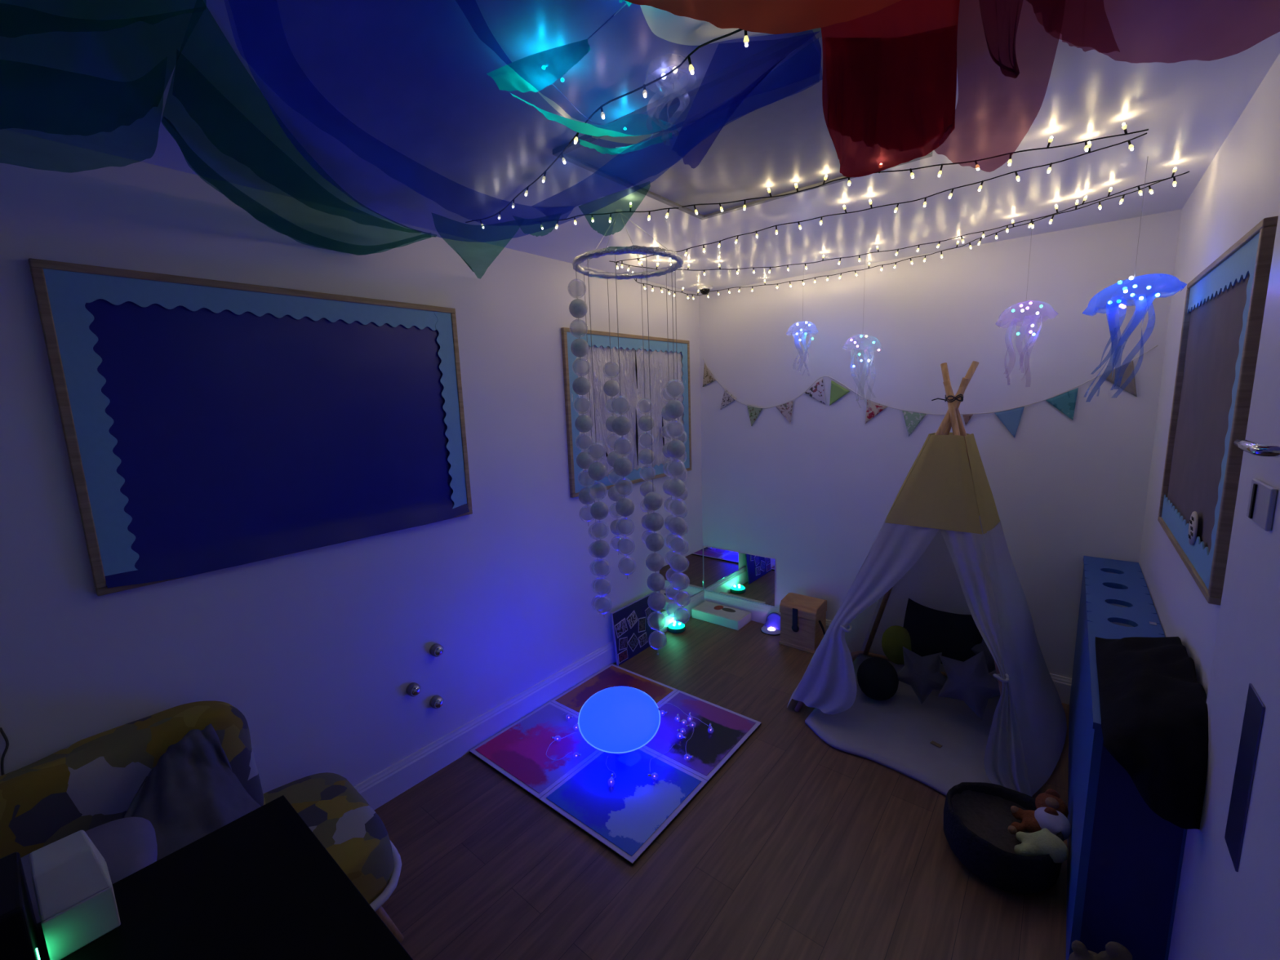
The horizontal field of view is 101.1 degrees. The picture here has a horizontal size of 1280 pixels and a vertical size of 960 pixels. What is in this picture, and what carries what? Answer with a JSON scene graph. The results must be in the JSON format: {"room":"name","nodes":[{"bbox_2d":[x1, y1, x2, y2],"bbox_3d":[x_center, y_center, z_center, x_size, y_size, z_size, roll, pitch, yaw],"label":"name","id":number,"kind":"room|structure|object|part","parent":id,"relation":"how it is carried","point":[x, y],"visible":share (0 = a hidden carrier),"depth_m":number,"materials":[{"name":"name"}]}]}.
{"room":"sensory room","nodes":[
{"label":"sensory room","id":0,"kind":"room"},
{"bbox_2d":[0,128,703,793],"bbox_3d":[-0.952,0.139,2.271,0.100,2.331,4.350,5,12,39],"label":"wall","id":1,"kind":"structure","parent":0,"point":[319,651],"depth_m":1.93,"materials":[{"name":"white paint"}]},
{"bbox_2d":[0,727,8,775],"bbox_3d":[-1.657,0.762,1.381,0.006,0.241,0.024,5,12,39],"label":"cable","id":2,"kind":"object","parent":1,"relation":"attached to","point":[2,731],"visible":0.52,"depth_m":1.37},
{"bbox_2d":[28,257,472,595],"bbox_3d":[-1.159,-0.204,1.869,0.031,0.901,1.206,5,12,39],"label":"notice board","id":3,"kind":"object","parent":1,"relation":"attached to","point":[208,425],"visible":1,"depth_m":1.71,"materials":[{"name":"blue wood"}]},
{"bbox_2d":[405,682,421,696],"bbox_3d":[-0.958,0.893,2.238,0.045,0.054,0.054,5,12,39],"label":"stud","id":4,"kind":"object","parent":1,"relation":"attached to","point":[413,689],"visible":1,"depth_m":2.23,"materials":[{"name":"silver metal"}]},
{"bbox_3d":[-0.945,0.894,2.228,0.013,0.042,0.042,5,12,39],"label":"knob","id":5,"kind":"part","parent":4,"relation":"part of","materials":[{"name":"metal"}]},
{"bbox_2d":[429,694,443,708],"bbox_3d":[-0.894,0.984,2.328,0.045,0.054,0.054,5,12,39],"label":"stud","id":6,"kind":"object","parent":1,"relation":"attached to","point":[436,701],"visible":1,"depth_m":2.31,"materials":[{"name":"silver metal"}]},
{"bbox_3d":[-0.881,0.986,2.318,0.013,0.042,0.042,5,12,39],"label":"knob","id":7,"kind":"part","parent":6,"relation":"part of","materials":[{"name":"metal"}]},
{"bbox_2d":[429,643,444,657],"bbox_3d":[-0.886,0.749,2.309,0.045,0.054,0.054,5,12,39],"label":"stud","id":8,"kind":"object","parent":1,"relation":"attached to","point":[437,650],"visible":1,"depth_m":2.30,"materials":[{"name":"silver metal"}]},
{"bbox_3d":[-0.874,0.750,2.299,0.013,0.042,0.042,5,12,39],"label":"knob","id":9,"kind":"part","parent":8,"relation":"part of","materials":[{"name":"metal"}]},
{"bbox_2d":[353,590,704,809],"bbox_3d":[-0.870,1.226,2.407,0.018,0.136,4.350,5,12,39],"label":"baseboard","id":10,"kind":"structure","parent":1,"relation":"attached to","point":[385,785],"depth_m":2.55,"materials":[{"name":"white paint"}]},
{"bbox_2d":[560,327,691,497],"bbox_3d":[-0.019,-0.432,3.261,0.032,0.904,1.174,5,12,39],"label":"notice board","id":11,"kind":"object","parent":1,"relation":"attached to","point":[632,371],"visible":0.84,"depth_m":3.19,"materials":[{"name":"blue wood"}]},
{"bbox_2d":[658,548,703,613],"bbox_3d":[0.307,0.721,3.816,0.007,0.325,0.548,5,12,39],"label":"wall mirror","id":12,"kind":"object","parent":1,"relation":"attached to","point":[691,584],"visible":0.75,"depth_m":3.83,"materials":[{"name":"white mirror"}]},
{"bbox_2d":[0,0,1279,293],"bbox_3d":[-0.021,-0.958,1.300,2.600,0.080,4.550,5,12,39],"label":"ceiling","id":13,"kind":"structure","parent":0,"point":[392,110],"depth_m":1.33,"materials":[{"name":"paint"}]},
{"bbox_2d":[531,202,679,229],"bbox_3d":[-0.138,-0.967,1.917,0.556,0.058,0.044,0,9,10],"label":"string","id":14,"kind":"object","parent":13,"relation":"attached to","point":[630,204],"visible":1,"depth_m":1.91,"materials":[{"name":"black plastic"}]},
{"bbox_2d":[465,28,749,228],"bbox_3d":[-0.217,-0.894,1.463,0.088,0.032,1.405,-9,11,-37],"label":"string","id":15,"kind":"object","parent":13,"relation":"attached to","point":[746,40],"visible":1,"depth_m":1.19,"materials":[{"name":"black plastic"}]},
{"bbox_3d":[-0.164,-0.870,1.349,0.010,0.017,0.010,20,5,37],"label":"bulb","id":16,"kind":"part","parent":15,"relation":"part of","materials":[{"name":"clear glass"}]},
{"bbox_3d":[-0.087,-0.854,1.234,0.010,0.017,0.010,-17,-11,39],"label":"bulb","id":17,"kind":"part","parent":15,"relation":"part of","materials":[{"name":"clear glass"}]},
{"bbox_3d":[0.011,-0.844,1.151,0.010,0.017,0.010,-12,-13,39],"label":"bulb","id":18,"kind":"part","parent":15,"relation":"part of","materials":[{"name":"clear glass"}]},
{"bbox_3d":[0.105,-0.834,1.070,0.010,0.017,0.010,0,27,40],"label":"bulb","id":19,"kind":"part","parent":15,"relation":"part of","materials":[{"name":"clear glass"}]},
{"bbox_3d":[0.200,-0.824,0.989,0.010,0.017,0.010,11,34,37],"label":"bulb","id":20,"kind":"part","parent":15,"relation":"part of","materials":[{"name":"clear glass"}]},
{"bbox_2d":[567,208,689,654],"bbox_3d":[-0.021,-0.188,1.992,0.439,1.658,0.438,5,12,39],"label":"mobile","id":21,"kind":"object","parent":13,"relation":"hanging from","point":[578,308],"visible":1,"depth_m":1.90,"materials":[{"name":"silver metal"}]},
{"bbox_2d":[661,66,677,79],"bbox_3d":[0.068,-0.834,1.153,0.116,0.162,0.116,5,12,39],"label":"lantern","id":22,"kind":"object","parent":13,"relation":"hanging from","point":[676,70],"visible":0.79,"depth_m":1.14,"materials":[{"name":"white"}]},
{"bbox_2d":[697,284,712,294],"bbox_3d":[0.432,-1.259,3.504,0.100,0.050,0.100,5,12,39],"label":"dome camera","id":23,"kind":"object","parent":13,"relation":"attached to","point":[704,289],"visible":0.87,"depth_m":3.47,"materials":[{"name":"white paint"}]},
{"bbox_2d":[552,27,932,219],"bbox_3d":[0.318,-0.962,1.550,0.822,0.014,0.794,5,12,39],"label":"drape","id":24,"kind":"object","parent":13,"relation":"attached to","point":[754,125],"visible":0.55,"depth_m":1.48,"materials":[{"name":"fabric"}]},
{"bbox_3d":[0.319,-0.966,1.549,0.780,0.006,0.750,5,12,39],"label":"hatch panel","id":25,"kind":"part","parent":24,"relation":"part of","materials":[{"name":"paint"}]},
{"bbox_2d":[624,0,901,34],"bbox_3d":[0.190,-0.728,0.719,0.449,0.182,0.090,-2,9,-2],"label":"drape","id":26,"kind":"object","parent":13,"relation":"hanging from","point":[766,16],"visible":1,"depth_m":0.74,"materials":[{"name":"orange fabric"}]},
{"bbox_2d":[795,300,813,341],"bbox_3d":[0.941,-0.912,3.037,0.180,0.616,0.180,5,12,39],"label":"lantern","id":27,"kind":"object","parent":13,"relation":"hanging from","point":[802,300],"visible":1,"depth_m":3.03,"materials":[{"name":"white plastic"}]},
{"bbox_2d":[850,268,879,367],"bbox_3d":[1.179,-0.772,2.799,0.201,0.834,0.205,5,12,39],"label":"lantern","id":28,"kind":"object","parent":13,"relation":"hanging from","point":[855,342],"visible":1,"depth_m":2.79,"materials":[{"name":"white plastic"}]},
{"bbox_2d":[613,132,1146,267],"bbox_3d":[0.658,-1.016,2.060,1.916,0.058,0.134,5,12,39],"label":"string","id":29,"kind":"object","parent":13,"relation":"attached to","point":[1131,146],"visible":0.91,"depth_m":1.86,"materials":[{"name":"black plastic"}]},
{"bbox_3d":[1.363,-0.923,1.462,0.010,0.017,0.010,-19,-5,40],"label":"bulb","id":30,"kind":"part","parent":29,"relation":"part of","materials":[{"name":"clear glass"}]},
{"bbox_2d":[821,0,959,177],"bbox_3d":[0.501,-0.804,1.046,0.243,0.155,0.594,3,10,26],"label":"drape","id":31,"kind":"object","parent":13,"relation":"hanging from","point":[889,80],"visible":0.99,"depth_m":0.97,"materials":[{"name":"red fabric"}]},
{"bbox_2d":[608,167,1189,275],"bbox_3d":[0.935,-1.080,2.407,2.119,0.058,0.601,2,10,25],"label":"string","id":32,"kind":"object","parent":13,"relation":"attached to","point":[1174,170],"visible":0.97,"depth_m":2.36,"materials":[{"name":"black plastic"}]},
{"bbox_2d":[632,172,1186,299],"bbox_3d":[1.069,-1.100,2.624,2.153,0.095,0.886,3,11,30],"label":"string","id":33,"kind":"object","parent":13,"relation":"attached to","point":[1174,183],"visible":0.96,"depth_m":2.56,"materials":[{"name":"black plastic"}]},
{"bbox_2d":[681,123,1148,214],"bbox_3d":[0.752,-0.951,1.637,1.292,0.058,0.074,2,10,23],"label":"string","id":34,"kind":"object","parent":13,"relation":"hanging from","point":[1124,126],"visible":0.88,"depth_m":1.60,"materials":[{"name":"black plastic"}]},
{"bbox_3d":[1.077,-0.925,1.534,0.010,0.017,0.010,11,34,37],"label":"bulb","id":35,"kind":"part","parent":34,"relation":"part of","materials":[{"name":"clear glass"}]},
{"bbox_3d":[1.236,-0.918,1.458,0.010,0.017,0.010,-4,-12,39],"label":"bulb","id":36,"kind":"part","parent":34,"relation":"part of","materials":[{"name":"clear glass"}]},
{"bbox_3d":[1.310,-0.957,1.425,0.010,0.017,0.010,-23,6,-17],"label":"bulb","id":37,"kind":"part","parent":34,"relation":"part of","materials":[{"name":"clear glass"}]},
{"bbox_2d":[934,0,1065,172],"bbox_3d":[0.679,-0.805,1.020,0.193,0.156,0.757,3,10,29],"label":"drape","id":38,"kind":"object","parent":13,"relation":"hanging from","point":[1005,57],"visible":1,"depth_m":0.96,"materials":[{"name":"red fabric"}]},
{"bbox_2d":[1011,232,1042,335],"bbox_3d":[1.728,-0.777,2.349,0.224,0.717,0.231,5,12,39],"label":"lantern","id":39,"kind":"object","parent":13,"relation":"hanging from","point":[1030,303],"visible":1,"depth_m":2.34,"materials":[{"name":"white plastic"}]},
{"bbox_2d":[1107,158,1159,308],"bbox_3d":[1.625,-0.649,1.735,0.248,0.771,0.206,5,12,39],"label":"lantern","id":40,"kind":"object","parent":13,"relation":"hanging from","point":[1125,291],"visible":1,"depth_m":1.73,"materials":[{"name":"white plastic"}]},
{"bbox_2d":[1026,0,1279,62],"bbox_3d":[0.827,-0.800,0.864,0.581,0.126,0.168,-2,9,-2],"label":"drape","id":41,"kind":"object","parent":13,"relation":"hanging from","point":[1131,31],"visible":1,"depth_m":0.90,"materials":[{"name":"red fabric"}]},
{"bbox_3d":[-0.294,-0.770,1.088,1.207,0.184,1.028,5,12,39],"label":"scarf","id":42,"kind":"object","parent":13,"relation":"hanging from","visible":0},
{"bbox_2d":[486,0,676,155],"bbox_3d":[-0.038,-0.817,1.092,0.444,0.033,0.468,5,12,39],"label":"drape","id":43,"kind":"object","parent":42,"relation":"on","point":[535,72],"visible":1,"depth_m":1.09,"materials":[{"name":"teal fabric"}]},
{"bbox_2d":[551,3,653,147],"bbox_3d":[-0.108,-0.863,1.175,0.253,0.008,0.556,-1,9,5],"label":"drape","id":44,"kind":"object","parent":42,"relation":"on","point":[622,6],"visible":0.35,"depth_m":1.12,"materials":[{"name":"teal fabric"}]},
{"bbox_2d":[373,616,1069,959],"bbox_3d":[0.058,1.421,1.679,2.600,0.080,4.550,5,12,39],"label":"floor","id":45,"kind":"structure","parent":0,"point":[801,846],"depth_m":1.83,"materials":[{"name":"brown wood"}]},
{"bbox_2d":[0,700,404,943],"bbox_3d":[-1.227,1.082,1.434,0.617,0.762,0.964,5,12,39],"label":"sofa","id":46,"kind":"object","parent":45,"relation":"on","point":[91,782],"visible":0.44,"depth_m":1.48,"materials":[{"name":"yellow fabric"}]},
{"bbox_2d":[20,817,157,923],"bbox_3d":[-1.216,0.852,1.129,0.286,0.135,0.253,-8,11,-32],"label":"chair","id":47,"kind":"object","parent":46,"relation":"on","point":[128,845],"visible":0.35,"depth_m":1.14,"materials":[{"name":"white plastic"}]},
{"bbox_3d":[-1.466,0.978,1.438,0.226,0.542,0.700,5,12,39],"label":"backrest","id":48,"kind":"part","parent":46,"relation":"part of","materials":[{"name":"fabric"}]},
{"bbox_2d":[124,724,261,861],"bbox_3d":[-1.142,0.856,1.343,0.333,0.292,0.311,1,10,20],"label":"blanket","id":49,"kind":"object","parent":46,"relation":"on","point":[193,791],"visible":0.6,"depth_m":1.38,"materials":[{"name":"grey fabric"}]},
{"bbox_3d":[-1.213,1.207,1.462,0.555,0.240,0.888,5,12,39],"label":"seat","id":50,"kind":"part","parent":46,"relation":"part of","materials":[{"name":"fabric"}]},
{"bbox_3d":[-0.785,1.333,1.604,0.111,0.183,0.036,-3,9,-10],"label":"leg","id":51,"kind":"part","parent":46,"relation":"part of","materials":[{"name":"brown wood"}]},
{"bbox_2d":[36,795,413,959],"bbox_3d":[-0.871,1.202,0.614,0.743,0.750,1.115,5,12,39],"label":"table","id":52,"kind":"object","parent":45,"relation":"on","point":[261,885],"visible":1,"depth_m":0.94,"materials":[{"name":"black wood"}]},
{"bbox_2d":[0,852,40,959],"bbox_3d":[-1.045,0.722,0.794,0.170,0.150,0.170,5,12,39],"label":"monitor","id":53,"kind":"object","parent":52,"relation":"on","point":[19,935],"visible":1,"depth_m":0.80,"materials":[{"name":"black plastic"}]},
{"bbox_2d":[29,830,120,959],"bbox_3d":[-0.968,0.703,0.903,0.099,0.149,0.082,5,12,39],"label":"box","id":54,"kind":"object","parent":52,"relation":"on","point":[73,890],"visible":1,"depth_m":0.88,"materials":[{"name":"white plastic"}]},
{"bbox_3d":[-0.970,0.663,0.897,0.098,0.069,0.081,5,12,39],"label":"box lid","id":55,"kind":"part","parent":54,"relation":"part of","materials":[{"name":"white plastic"}]},
{"bbox_2d":[469,663,761,866],"bbox_3d":[-0.100,1.241,2.541,0.998,0.016,0.998,5,12,39],"label":"mat","id":56,"kind":"object","parent":45,"relation":"on","point":[627,817],"depth_m":2.36,"materials":[{"name":"multicoloured plastic"}]},
{"bbox_2d":[577,686,660,755],"bbox_3d":[-0.094,1.142,2.442,0.376,0.210,0.375,5,12,39],"label":"lamp","id":57,"kind":"object","parent":56,"relation":"on","point":[616,720],"visible":1,"depth_m":2.38,"materials":[{"name":"blue plastic"}]},
{"bbox_2d":[546,702,713,786],"bbox_3d":[-0.040,1.222,2.487,0.797,0.035,0.568,-3,9,-6],"label":"string","id":58,"kind":"object","parent":56,"relation":"on","point":[666,712],"visible":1,"depth_m":2.51,"materials":[{"name":"clear plastic"}]},
{"bbox_2d":[610,591,660,666],"bbox_3d":[-0.020,0.943,3.375,0.046,0.336,0.437,5,12,39],"label":"board","id":59,"kind":"object","parent":45,"relation":"on","point":[631,630],"visible":0.98,"depth_m":3.34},
{"bbox_2d":[614,617,627,638],"bbox_3d":[-0.115,0.913,3.252,0.012,0.099,0.112,5,12,39],"label":"photo","id":60,"kind":"object","parent":59,"relation":"attached to","point":[620,624],"depth_m":3.25},
{"bbox_2d":[618,636,626,650],"bbox_3d":[-0.104,1.012,3.261,0.010,0.083,0.087,5,12,39],"label":"photo","id":61,"kind":"object","parent":59,"relation":"attached to","point":[622,640],"depth_m":3.26},
{"bbox_2d":[618,649,627,662],"bbox_3d":[-0.104,1.089,3.256,0.006,0.053,0.078,5,12,39],"label":"print","id":62,"kind":"object","parent":59,"relation":"attached to","point":[623,654],"depth_m":3.26},
{"bbox_2d":[626,610,638,628],"bbox_3d":[-0.048,0.883,3.334,0.012,0.104,0.107,5,12,39],"label":"photo","id":63,"kind":"object","parent":59,"relation":"attached to","point":[632,615],"depth_m":3.33},
{"bbox_2d":[627,632,639,652],"bbox_3d":[-0.041,1.029,3.336,0.013,0.113,0.111,5,12,39],"label":"photo","id":64,"kind":"object","parent":59,"relation":"attached to","point":[633,637],"depth_m":3.34},
{"bbox_2d":[638,617,645,632],"bbox_3d":[0.013,0.935,3.405,0.012,0.102,0.086,5,12,39],"label":"photo","id":65,"kind":"object","parent":59,"relation":"attached to","point":[642,620],"depth_m":3.40},
{"bbox_2d":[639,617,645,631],"bbox_3d":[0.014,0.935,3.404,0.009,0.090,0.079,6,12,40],"label":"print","id":66,"kind":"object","parent":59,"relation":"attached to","point":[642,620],"depth_m":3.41},
{"bbox_2d":[639,633,647,646],"bbox_3d":[0.022,1.035,3.410,0.007,0.068,0.079,5,12,38],"label":"print","id":67,"kind":"object","parent":59,"relation":"attached to","point":[642,637],"depth_m":3.41},
{"bbox_2d":[644,607,651,618],"bbox_3d":[0.056,0.875,3.457,0.007,0.069,0.057,5,11,38],"label":"print","id":68,"kind":"object","parent":59,"relation":"attached to","point":[647,610],"depth_m":3.45},
{"bbox_2d":[666,621,685,633],"bbox_3d":[0.255,1.026,3.699,0.132,0.052,0.132,5,12,39],"label":"puck light","id":69,"kind":"object","parent":45,"relation":"on","point":[675,627],"visible":1,"depth_m":3.66,"materials":[{"name":"green plastic"}]},
{"bbox_2d":[691,600,751,630],"bbox_3d":[0.592,0.982,3.844,0.385,0.070,0.195,5,12,39],"label":"box","id":70,"kind":"object","parent":45,"relation":"on","point":[735,619],"visible":1,"depth_m":3.79,"materials":[{"name":"white cardboard"}]},
{"bbox_2d":[760,612,780,635],"bbox_3d":[0.910,0.985,3.631,0.158,0.111,0.158,5,12,39],"label":"dome light","id":71,"kind":"object","parent":45,"relation":"on","point":[771,626],"visible":0.77,"depth_m":3.65,"materials":[{"name":"purple plastic"}]},
{"bbox_2d":[778,592,826,653],"bbox_3d":[1.072,0.917,3.407,0.280,0.305,0.204,5,12,39],"label":"wooden chest","id":72,"kind":"object","parent":45,"relation":"on","point":[802,617],"visible":0.91,"depth_m":3.35,"materials":[{"name":"brown wood"}]},
{"bbox_3d":[1.055,0.810,3.404,0.242,0.090,0.196,5,12,39],"label":"lid","id":73,"kind":"part","parent":72,"relation":"part of","materials":[{"name":"brown wood"}]},
{"bbox_2d":[804,653,1029,795],"bbox_3d":[1.405,1.179,2.585,0.938,0.020,0.982,5,12,39],"label":"mat","id":74,"kind":"object","parent":45,"relation":"on","point":[940,743],"visible":0.48,"depth_m":2.48,"materials":[{"name":"white fabric"}]},
{"bbox_2d":[857,657,898,700],"bbox_3d":[1.244,1.037,2.758,0.200,0.213,0.200,5,12,39],"label":"pouf","id":75,"kind":"object","parent":74,"relation":"on","point":[877,677],"visible":1,"depth_m":2.69,"materials":[{"name":"grey fabric"}]},
{"bbox_2d":[897,646,946,703],"bbox_3d":[1.429,0.991,2.663,0.283,0.268,0.096,5,12,39],"label":"cushion","id":76,"kind":"object","parent":74,"relation":"on","point":[923,674],"visible":1,"depth_m":2.64,"materials":[{"name":"grey fabric"}]},
{"bbox_2d":[937,650,1000,719],"bbox_3d":[1.559,0.948,2.466,0.303,0.298,0.110,5,12,39],"label":"cushion","id":77,"kind":"object","parent":74,"relation":"on","point":[969,681],"visible":0.98,"depth_m":2.45,"materials":[{"name":"grey fabric"}]},
{"bbox_2d":[787,360,1066,796],"bbox_3d":[1.403,0.322,2.543,1.144,1.740,0.947,5,12,39],"label":"tent","id":78,"kind":"object","parent":45,"relation":"on","point":[941,544],"visible":0.95,"depth_m":2.38,"materials":[{"name":"white fabric"}]},
{"bbox_2d":[881,625,911,664],"bbox_3d":[1.412,0.903,2.882,0.170,0.220,0.090,5,12,39],"label":"cushion","id":79,"kind":"object","parent":78,"relation":"in","point":[895,637],"visible":0.84,"depth_m":2.86,"materials":[{"name":"fabric"}]},
{"bbox_2d":[902,598,982,663],"bbox_3d":[1.587,0.810,2.760,0.380,0.296,0.132,5,12,39],"label":"cushion","id":80,"kind":"object","parent":78,"relation":"in","point":[931,631],"visible":0.67,"depth_m":2.73,"materials":[{"name":"grey fabric"}]},
{"bbox_2d":[971,639,1006,673],"bbox_3d":[1.726,0.853,2.579,0.083,0.224,0.223,-6,10,-25],"label":"cushion","id":81,"kind":"object","parent":78,"relation":"in","point":[978,648],"visible":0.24,"depth_m":2.57,"materials":[{"name":"grey fabric"}]},
{"bbox_2d":[943,782,1063,893],"bbox_3d":[1.246,1.229,1.825,0.346,0.177,0.345,5,12,39],"label":"basket","id":82,"kind":"object","parent":45,"relation":"on","point":[978,816],"visible":0.84,"depth_m":1.80,"materials":[{"name":"grey fabric"}]},
{"bbox_2d":[1008,788,1071,840],"bbox_3d":[1.370,1.152,1.821,0.204,0.131,0.151,1,9,17],"label":"plush dog","id":83,"kind":"object","parent":82,"relation":"in","point":[1051,813],"visible":0.88,"depth_m":1.79},
{"bbox_2d":[1013,827,1068,862],"bbox_3d":[1.298,1.183,1.710,0.146,0.078,0.090,2,10,24],"label":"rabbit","id":84,"kind":"object","parent":82,"relation":"on","point":[1042,842],"visible":0.87,"depth_m":1.69},
{"bbox_2d":[1067,940,1132,959],"bbox_3d":[1.129,1.256,1.309,0.099,0.289,0.103,-4,9,-14],"label":"plush bear","id":85,"kind":"object","parent":45,"relation":"on","point":[1114,950],"visible":1,"depth_m":1.28},
{"bbox_2d":[1066,555,1186,959],"bbox_3d":[1.736,0.882,1.942,0.196,0.793,1.644,5,12,39],"label":"storage cabinet","id":86,"kind":"object","parent":45,"relation":"on","point":[1124,860],"visible":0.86,"depth_m":1.35,"materials":[{"name":"paint"}]},
{"bbox_3d":[1.723,0.502,1.881,0.196,0.018,1.644,5,12,39],"label":"panel","id":87,"kind":"part","parent":86,"relation":"part of","materials":[{"name":"blue paint"}]},
{"bbox_3d":[1.229,1.008,1.324,0.156,0.772,0.018,5,12,39],"label":"panel","id":88,"kind":"part","parent":86,"relation":"part of","materials":[{"name":"blue paint"}]},
{"bbox_2d":[1095,636,1208,829],"bbox_3d":[1.344,0.579,1.413,0.175,0.262,0.704,5,12,39],"label":"coat","id":89,"kind":"object","parent":86,"relation":"on","point":[1154,711],"visible":1,"depth_m":1.21,"materials":[{"name":"fabric"}]},
{"bbox_2d":[698,208,1182,678],"bbox_3d":[1.419,-0.086,3.190,2.600,2.331,0.100,5,12,39],"label":"wall","id":90,"kind":"structure","parent":0,"point":[813,494],"depth_m":2.79,"materials":[{"name":"white paint"}]},
{"bbox_2d":[703,546,774,606],"bbox_3d":[0.714,0.693,3.844,0.579,0.345,0.007,5,12,39],"label":"wall mirror","id":91,"kind":"object","parent":90,"relation":"attached to","point":[747,576],"visible":1,"depth_m":3.83,"materials":[{"name":"white mirror"}]},
{"bbox_2d":[704,590,1071,704],"bbox_3d":[1.417,1.006,3.317,2.364,0.136,0.018,5,12,39],"label":"baseboard","id":92,"kind":"structure","parent":90,"relation":"attached to","point":[759,612],"depth_m":3.76,"materials":[{"name":"white paint"}]},
{"bbox_2d":[702,345,1158,437],"bbox_3d":[1.367,-0.522,3.070,2.349,0.528,0.009,5,12,39],"label":"bunting","id":93,"kind":"object","parent":90,"relation":"attached to","point":[1122,376],"visible":1,"depth_m":2.94,"materials":[{"name":"fabric"}]},
{"bbox_2d":[1138,53,1279,697],"bbox_3d":[0.990,0.324,0.708,0.100,2.331,4.350,5,12,39],"label":"wall","id":94,"kind":"structure","parent":0,"point":[1239,188],"depth_m":1.57,"materials":[{"name":"white paint"}]},
{"bbox_2d":[1157,215,1278,604],"bbox_3d":[1.591,-0.192,1.492,0.024,0.828,0.944,5,12,39],"label":"notice board","id":95,"kind":"object","parent":94,"relation":"attached to","point":[1224,305],"visible":1,"depth_m":1.36,"materials":[{"name":"brown wood"}]},
{"bbox_3d":[1.594,-0.192,1.489,0.002,0.792,0.908,5,12,39],"label":"cloth panel","id":96,"kind":"part","parent":95,"relation":"part of","materials":[{"name":"grey fabric"}]},
{"bbox_2d":[1168,207,1279,959],"bbox_3d":[0.877,0.463,0.721,0.072,2.060,1.190,5,12,39],"label":"door","id":97,"kind":"structure","parent":94,"relation":"in","point":[1228,906],"depth_m":0.96,"materials":[{"name":"white paint"}]},
{"bbox_3d":[1.057,0.519,0.922,0.003,0.311,0.089,5,12,39],"label":"finger plate","id":98,"kind":"part","parent":97,"relation":"part of","materials":[{"name":"metal"}]},
{"bbox_3d":[1.038,-0.055,0.873,0.056,0.019,0.156,5,12,39],"label":"handle","id":99,"kind":"part","parent":97,"relation":"part of","materials":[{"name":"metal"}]}
]}

